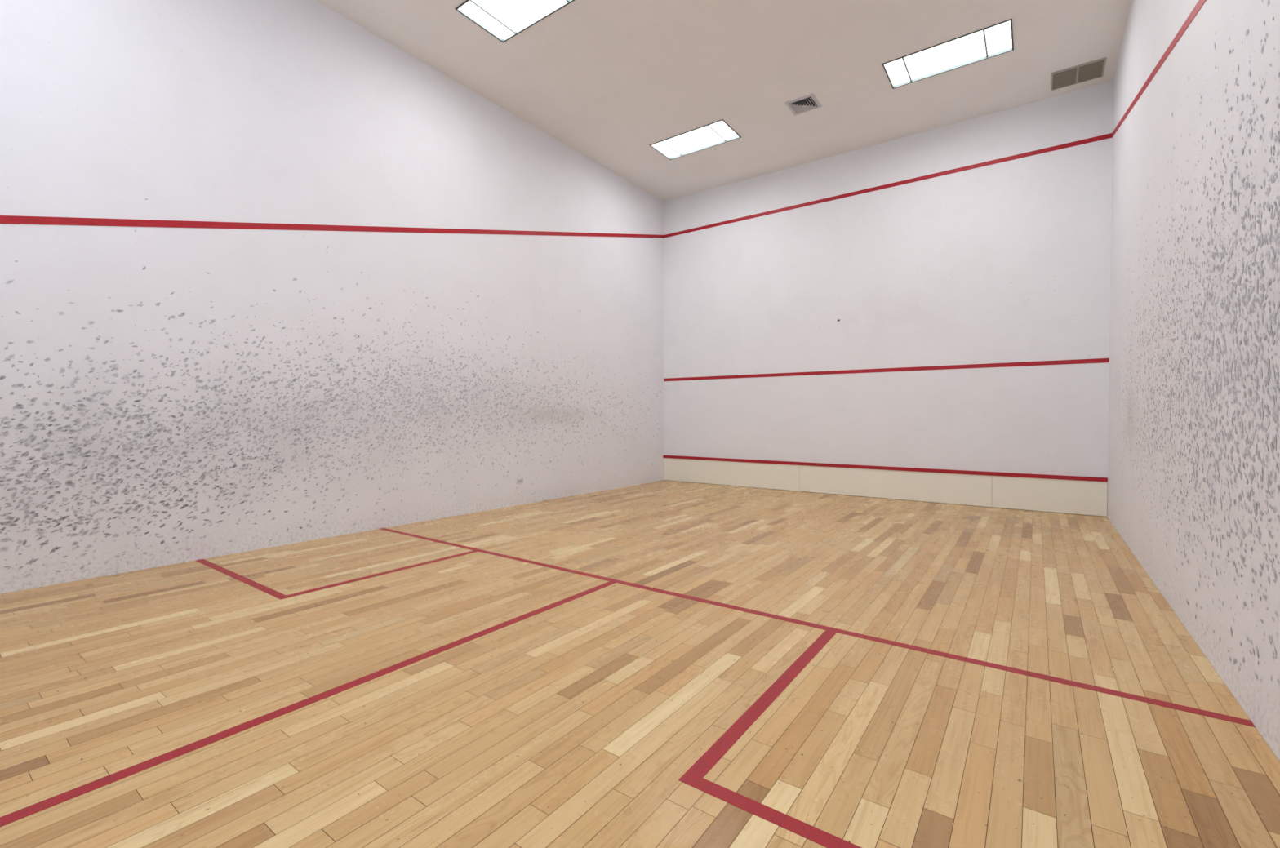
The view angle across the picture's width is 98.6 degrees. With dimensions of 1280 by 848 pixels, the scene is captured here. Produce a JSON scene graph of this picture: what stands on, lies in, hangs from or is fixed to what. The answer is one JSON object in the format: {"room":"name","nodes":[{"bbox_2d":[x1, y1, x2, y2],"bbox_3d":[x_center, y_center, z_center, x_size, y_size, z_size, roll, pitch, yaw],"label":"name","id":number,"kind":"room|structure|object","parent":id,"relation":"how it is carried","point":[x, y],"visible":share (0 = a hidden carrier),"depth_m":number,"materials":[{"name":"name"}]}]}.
{"room":"squash court","nodes":[
{"label":"squash court","id":0,"kind":"room"},
{"bbox_2d":[0,0,664,594],"bbox_3d":[-2.457,-1.642,6.389,0.150,5.503,10.050,1,1,36],"label":"wall","id":1,"kind":"structure","parent":0,"point":[295,112],"depth_m":5.12,"materials":[{"name":"paint"}]},
{"bbox_2d":[0,198,661,577],"bbox_3d":[-2.401,-0.417,6.356,0.001,2.944,9.659,1,1,36],"label":"scuff","id":2,"kind":"object","parent":1,"relation":"attached to","point":[32,437],"visible":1,"depth_m":4.61,"materials":[{"name":"paint"}]},
{"bbox_2d":[0,215,664,238],"bbox_3d":[-2.394,-2.227,6.335,0.003,2.492,9.746,1,1,36],"label":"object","id":3,"kind":"structure","parent":1,"relation":"attached to","point":[3,219],"depth_m":4.92,"materials":[{"name":"red paint"}]},
{"bbox_2d":[516,478,523,484],"bbox_3d":[-1.623,0.772,7.452,0.008,0.075,0.115,1,1,36],"label":"electrical outlet","id":4,"kind":"object","parent":1,"relation":"attached to","point":[519,481],"visible":1,"depth_m":7.44,"materials":[{"name":"plastic"}]},
{"bbox_2d":[0,480,1279,847],"bbox_3d":[0.186,1.201,4.527,6.670,0.120,10.050,1,1,36],"label":"floor","id":5,"kind":"structure","parent":0,"point":[572,735],"depth_m":2.40,"materials":[{"name":"brown wood"}]},
{"bbox_2d":[0,581,615,826],"bbox_3d":[-1.427,1.171,2.285,0.056,0.001,4.224,1,1,36],"label":"half court line","id":6,"kind":"object","parent":5,"relation":"on","point":[68,795],"visible":1,"depth_m":2.13,"materials":[{"name":"red paint"}]},
{"bbox_2d":[195,550,478,599],"bbox_3d":[-2.568,1.133,4.735,1.652,0.001,1.578,1,1,36],"label":"box","id":7,"kind":"object","parent":5,"relation":"on","point":[277,594],"visible":1,"depth_m":4.08,"materials":[{"name":"red paint"}]},
{"bbox_2d":[678,630,861,847],"bbox_3d":[1.260,1.179,1.982,1.654,0.001,1.578,1,1,36],"label":"box","id":8,"kind":"object","parent":5,"relation":"on","point":[694,776],"visible":1,"depth_m":1.88,"materials":[{"name":"red paint"}]},
{"bbox_2d":[380,528,1255,727],"bbox_3d":[-0.177,1.147,4.022,6.368,0.001,0.056,1,1,36],"label":"short line","id":9,"kind":"object","parent":5,"relation":"on","point":[1247,722],"visible":1,"depth_m":2.87,"materials":[{"name":"red paint"}]},
{"bbox_2d":[315,0,1131,201],"bbox_3d":[0.193,-4.122,4.448,6.370,0.120,9.750,1,1,36],"label":"ceiling","id":10,"kind":"structure","parent":0,"point":[610,81],"depth_m":6.26,"materials":[{"name":"paint"}]},
{"bbox_2d":[454,0,574,42],"bbox_3d":[-1.152,-4.107,5.293,1.200,0.078,0.600,1,1,36],"label":"recessed light","id":11,"kind":"object","parent":10,"relation":"in","point":[504,20],"visible":0.92,"depth_m":5.48,"materials":[{"name":"white plastic"}]},
{"bbox_2d":[649,119,741,159],"bbox_3d":[0.794,-4.145,7.997,1.200,0.078,0.575,1,1,36],"label":"recessed light","id":12,"kind":"object","parent":10,"relation":"in","point":[718,132],"visible":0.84,"depth_m":8.01,"materials":[{"name":"white plastic"}]},
{"bbox_2d":[785,93,822,115],"bbox_3d":[2.097,-4.088,7.061,0.360,0.020,0.360,1,1,36],"label":"air diffuser","id":13,"kind":"object","parent":10,"relation":"attached to","point":[809,102],"depth_m":7.05,"materials":[{"name":"white metal"}]},
{"bbox_2d":[882,18,1013,88],"bbox_3d":[3.408,-4.113,6.117,1.220,0.078,0.575,1,1,36],"label":"recessed light","id":14,"kind":"object","parent":10,"relation":"in","point":[997,39],"visible":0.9,"depth_m":6.12,"materials":[{"name":"white plastic"}]},
{"bbox_2d":[1050,57,1106,90],"bbox_3d":[5.105,-4.078,6.428,0.490,0.014,0.410,1,1,36],"label":"ceiling vent","id":15,"kind":"object","parent":10,"relation":"in","point":[1094,69],"visible":1,"depth_m":6.42,"materials":[{"name":"metal"}]},
{"bbox_2d":[663,80,1113,516],"bbox_3d":[3.081,-1.667,8.503,6.370,5.503,0.150,1,1,36],"label":"wall","id":16,"kind":"structure","parent":0,"point":[872,260],"depth_m":7.84,"materials":[{"name":"paint"}]},
{"bbox_2d":[662,455,1107,516],"bbox_3d":[3.025,0.848,8.467,6.368,0.467,0.030,1,1,36],"label":"board","id":17,"kind":"object","parent":16,"relation":"attached to","point":[1074,495],"visible":1,"depth_m":7.86,"materials":[{"name":"beige paint"}]},
{"bbox_2d":[681,236,1089,375],"bbox_3d":[3.046,-1.974,8.430,5.979,2.239,0.001,1,1,36],"label":"scuff","id":18,"kind":"object","parent":16,"relation":"attached to","point":[838,320],"visible":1,"depth_m":8.44,"materials":[{"name":"paint"}]},
{"bbox_2d":[663,358,1109,381],"bbox_3d":[3.035,-0.795,8.454,6.368,0.052,0.003,1,1,36],"label":"service line","id":19,"kind":"object","parent":16,"relation":"attached to","point":[1095,360],"visible":1,"depth_m":7.86,"materials":[{"name":"red paint"}]},
{"bbox_2d":[664,133,1111,237],"bbox_3d":[3.038,-3.470,8.414,6.368,0.054,0.003,1,1,36],"label":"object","id":20,"kind":"object","parent":16,"relation":"attached to","point":[1107,135],"visible":1,"depth_m":7.82,"materials":[{"name":"red paint"}]},
{"bbox_2d":[1106,0,1279,761],"bbox_3d":[2.836,-1.579,2.582,0.150,5.503,10.050,1,1,36],"label":"wall","id":21,"kind":"structure","parent":0,"point":[1142,145],"depth_m":2.93,"materials":[{"name":"paint"}]},
{"bbox_2d":[1111,0,1206,137],"bbox_3d":[2.774,-2.165,2.617,0.003,2.492,9.746,1,1,36],"label":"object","id":22,"kind":"structure","parent":21,"relation":"attached to","point":[1200,2],"depth_m":3.81,"materials":[{"name":"red paint"}]},
{"bbox_2d":[1113,0,1279,695],"bbox_3d":[3.535,-0.488,3.701,0.001,3.115,6.788,1,1,36],"label":"scuff","id":23,"kind":"object","parent":21,"relation":"attached to","point":[1272,179],"visible":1,"depth_m":2.42,"materials":[{"name":"paint"}]}
]}

